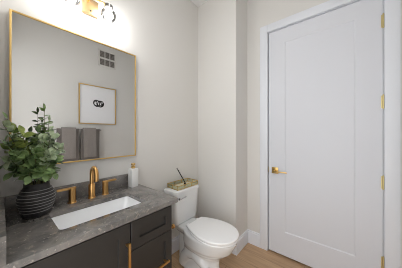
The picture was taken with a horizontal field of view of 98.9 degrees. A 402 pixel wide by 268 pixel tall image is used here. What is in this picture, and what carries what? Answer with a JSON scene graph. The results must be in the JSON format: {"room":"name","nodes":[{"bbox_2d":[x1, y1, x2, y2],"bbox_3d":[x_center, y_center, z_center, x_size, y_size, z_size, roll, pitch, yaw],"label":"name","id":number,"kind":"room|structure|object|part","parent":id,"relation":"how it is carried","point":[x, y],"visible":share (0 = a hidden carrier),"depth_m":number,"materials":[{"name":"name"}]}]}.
{"room":"bathroom","nodes":[
{"label":"bathroom","id":0,"kind":"room"},
{"bbox_2d":[0,0,197,238],"bbox_3d":[-0.534,-0.155,1.733,0.120,2.961,2.215,0,0,40],"label":"wall","id":1,"kind":"structure","parent":0,"point":[162,35],"depth_m":1.66,"materials":[{"name":"white paint"}]},
{"bbox_2d":[4,174,127,214],"bbox_3d":[-0.836,0.405,1.259,0.020,0.100,0.793,0,0,40],"label":"backsplash","id":2,"kind":"structure","parent":1,"relation":"attached to","point":[121,180],"depth_m":1.22,"materials":[{"name":"stone"}]},
{"bbox_2d":[9,8,135,163],"bbox_3d":[-0.833,-0.245,1.254,0.033,0.892,0.756,0,0,40],"label":"wall mirror","id":3,"kind":"object","parent":1,"relation":"attached to","point":[87,86],"visible":0.77,"depth_m":1.18,"materials":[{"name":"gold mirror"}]},
{"bbox_2d":[64,0,115,22],"bbox_3d":[-0.787,-0.910,1.221,0.146,0.148,0.336,0,0,40],"label":"vanity light","id":4,"kind":"object","parent":1,"relation":"attached to","point":[89,7],"visible":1,"depth_m":1.27,"materials":[{"name":"gold metal"}]},
{"bbox_3d":[-0.845,-0.886,1.118,0.104,0.100,0.104,0,0,40],"label":"lamp shade","id":5,"kind":"part","parent":4,"relation":"part of","materials":[{"name":"clear glass"}]},
{"bbox_3d":[-0.697,-0.886,1.297,0.104,0.100,0.104,0,0,40],"label":"lamp shade","id":6,"kind":"part","parent":4,"relation":"part of","materials":[{"name":"clear glass"}]},
{"bbox_3d":[-0.697,-0.896,1.297,0.052,0.073,0.052,0,0,40],"label":"bulb","id":7,"kind":"part","parent":4,"relation":"part of","materials":[{"name":"white glass"}]},
{"bbox_2d":[172,235,178,253],"bbox_3d":[-0.319,1.248,1.886,0.015,0.155,0.890,0,0,40],"label":"baseboard","id":8,"kind":"structure","parent":1,"relation":"attached to","point":[175,241],"depth_m":1.92,"materials":[{"name":"white paint"}]},
{"bbox_2d":[190,0,207,6],"bbox_3d":[0.185,-1.686,0.951,2.225,0.100,2.498,0,0,40],"label":"ceiling","id":9,"kind":"structure","parent":0,"point":[197,3],"depth_m":2.16,"materials":[{"name":"white paint"}]},
{"bbox_2d":[198,0,246,236],"bbox_3d":[0.263,-0.155,2.167,0.550,2.961,0.288,0,0,40],"label":"wall","id":10,"kind":"structure","parent":0,"point":[222,24],"depth_m":2.03,"materials":[{"name":"white paint"}]},
{"bbox_2d":[235,230,247,255],"bbox_3d":[0.471,1.248,1.975,0.015,0.155,0.288,0,0,40],"label":"baseboard","id":11,"kind":"structure","parent":10,"relation":"attached to","point":[243,239],"depth_m":1.96,"materials":[{"name":"white paint"}]},
{"bbox_2d":[172,243,311,267],"bbox_3d":[0.185,1.375,0.951,2.225,0.100,2.498,0,0,40],"label":"floor","id":12,"kind":"structure","parent":0,"point":[250,256],"depth_m":1.79,"materials":[{"name":"brown wood"}]},
{"bbox_2d":[21,205,171,267],"bbox_3d":[-0.643,0.905,1.052,0.581,0.841,0.782,0,0,40],"label":"vanity cabinet","id":13,"kind":"object","parent":12,"relation":"on","point":[146,241],"visible":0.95,"depth_m":0.94,"materials":[{"name":"grey paint"}]},
{"bbox_3d":[-0.552,0.862,0.782,0.020,0.726,0.472,0,0,40],"label":"door","id":14,"kind":"part","parent":13,"relation":"part of","materials":[{"name":"grey paint"}]},
{"bbox_2d":[0,174,177,267],"bbox_3d":[-0.638,0.419,1.073,0.563,0.130,0.825,0,0,40],"label":"countertop","id":15,"kind":"structure","parent":13,"relation":"on","point":[23,242],"depth_m":0.88,"materials":[{"name":"stone"}]},
{"bbox_2d":[16,180,55,218],"bbox_3d":[-0.920,0.366,0.965,0.163,0.178,0.163,0,0,26],"label":"ribbed vase","id":16,"kind":"object","parent":15,"relation":"on","point":[35,200],"visible":0.98,"depth_m":0.91,"materials":[{"name":"black ceramic"}]},
{"bbox_2d":[0,103,65,184],"bbox_3d":[-0.908,0.136,0.941,0.232,0.615,0.267,0,0,40],"label":"leafy branches","id":17,"kind":"object","parent":16,"relation":"in","point":[39,166],"visible":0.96,"depth_m":0.89,"materials":[{"name":"green plant"}]},
{"bbox_2d":[56,166,115,203],"bbox_3d":[-0.750,0.341,1.179,0.124,0.228,0.361,0,0,40],"label":"faucet","id":18,"kind":"object","parent":15,"relation":"on","point":[94,174],"visible":1,"depth_m":1.19,"materials":[{"name":"gold metal"}]},
{"bbox_3d":[-0.862,0.360,1.103,0.024,0.014,0.100,0,0,40],"label":"lever","id":19,"kind":"part","parent":18,"relation":"part of","materials":[{"name":"gold metal"}]},
{"bbox_3d":[-0.843,0.407,1.126,0.049,0.096,0.049,0,0,40],"label":"handle","id":20,"kind":"part","parent":18,"relation":"part of","materials":[{"name":"gold metal"}]},
{"bbox_3d":[-0.742,0.341,1.189,0.124,0.228,0.049,0,0,40],"label":"spout","id":21,"kind":"part","parent":18,"relation":"part of","materials":[{"name":"gold metal"}]},
{"bbox_3d":[-0.713,0.407,1.282,0.049,0.096,0.049,0,0,40],"label":"handle","id":22,"kind":"part","parent":18,"relation":"part of","materials":[{"name":"gold metal"}]},
{"bbox_2d":[52,196,140,229],"bbox_3d":[-0.613,0.544,1.064,0.324,0.118,0.519,0,0,40],"label":"sink basin","id":23,"kind":"object","parent":15,"relation":"in","point":[64,221],"visible":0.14,"depth_m":1.13,"materials":[{"name":"white ceramic"}]},
{"bbox_2d":[128,163,137,186],"bbox_3d":[-0.578,0.357,1.473,0.070,0.196,0.062,0,0,36],"label":"soap dispenser","id":24,"kind":"object","parent":15,"relation":"on","point":[132,172],"visible":1,"depth_m":1.45,"materials":[{"name":"white"}]},
{"bbox_3d":[-0.393,0.690,0.929,0.040,0.200,0.013,0,0,40],"label":"handle","id":25,"kind":"part","parent":13,"relation":"part of","materials":[{"name":"gold metal"}]},
{"bbox_3d":[-0.303,0.580,1.081,0.020,0.162,0.295,0,0,40],"label":"drawer","id":26,"kind":"part","parent":13,"relation":"part of","materials":[{"name":"grey paint"}]},
{"bbox_3d":[-0.303,0.823,1.081,0.020,0.315,0.295,0,0,40],"label":"drawer","id":27,"kind":"part","parent":13,"relation":"part of","materials":[{"name":"grey paint"}]},
{"bbox_3d":[-0.281,0.838,1.063,0.040,0.013,0.200,0,0,40],"label":"handle","id":28,"kind":"part","parent":13,"relation":"part of","materials":[{"name":"gold metal"}]},
{"bbox_2d":[164,184,238,267],"bbox_3d":[0.009,0.950,1.680,0.754,0.750,0.372,0,0,40],"label":"toilet","id":29,"kind":"object","parent":12,"relation":"on","point":[203,241],"visible":0.99,"depth_m":1.61,"materials":[{"name":"white ceramic"}]},
{"bbox_3d":[-0.205,0.595,1.858,0.198,0.040,0.372,0,0,40],"label":"tank lid","id":30,"kind":"part","parent":29,"relation":"part of","materials":[{"name":"white ceramic"}]},
{"bbox_2d":[167,178,197,190],"bbox_3d":[-0.195,0.553,1.879,0.169,0.044,0.297,0,0,42],"label":"wire tray","id":31,"kind":"object","parent":29,"relation":"on","point":[180,186],"visible":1,"depth_m":1.86,"materials":[{"name":"gold metal"}]},
{"bbox_3d":[-0.208,0.772,1.861,0.186,0.313,0.346,0,0,40],"label":"tank","id":32,"kind":"part","parent":29,"relation":"part of","materials":[{"name":"white ceramic"}]},
{"bbox_3d":[0.013,1.127,1.677,0.728,0.396,0.357,0,0,40],"label":"bowl","id":33,"kind":"part","parent":29,"relation":"part of","materials":[{"name":"white ceramic"}]},
{"bbox_3d":[0.117,0.918,1.590,0.467,0.011,0.364,0,0,40],"label":"seat","id":34,"kind":"part","parent":29,"relation":"part of","materials":[{"name":"white plastic"}]},
{"bbox_3d":[0.115,0.895,1.592,0.478,0.017,0.368,0,0,40],"label":"seat lid","id":35,"kind":"part","parent":29,"relation":"part of","materials":[{"name":"white plastic"}]},
{"bbox_2d":[247,0,401,267],"bbox_3d":[0.945,-0.155,1.865,1.985,2.961,0.120,0,0,40],"label":"wall","id":36,"kind":"structure","parent":0,"point":[260,13],"depth_m":2.02,"materials":[{"name":"white paint"}]},
{"bbox_2d":[247,229,259,247],"bbox_3d":[0.625,1.248,2.044,0.164,0.155,0.015,0,0,40],"label":"baseboard","id":37,"kind":"structure","parent":36,"relation":"attached to","point":[253,237],"depth_m":2.04,"materials":[{"name":"white paint"}]},
{"bbox_2d":[269,0,383,267],"bbox_3d":[1.100,0.094,1.644,0.900,2.427,0.094,0,0,40],"label":"door","id":38,"kind":"structure","parent":36,"relation":"in","point":[326,96],"depth_m":1.59,"materials":[{"name":"white paint"}]},
{"bbox_2d":[260,0,400,267],"bbox_3d":[1.137,0.055,1.695,1.077,2.541,0.136,0,0,40],"label":"door frame","id":39,"kind":"structure","parent":36,"relation":"attached to","point":[392,8],"depth_m":1.35,"materials":[{"name":"white paint"}]}
]}

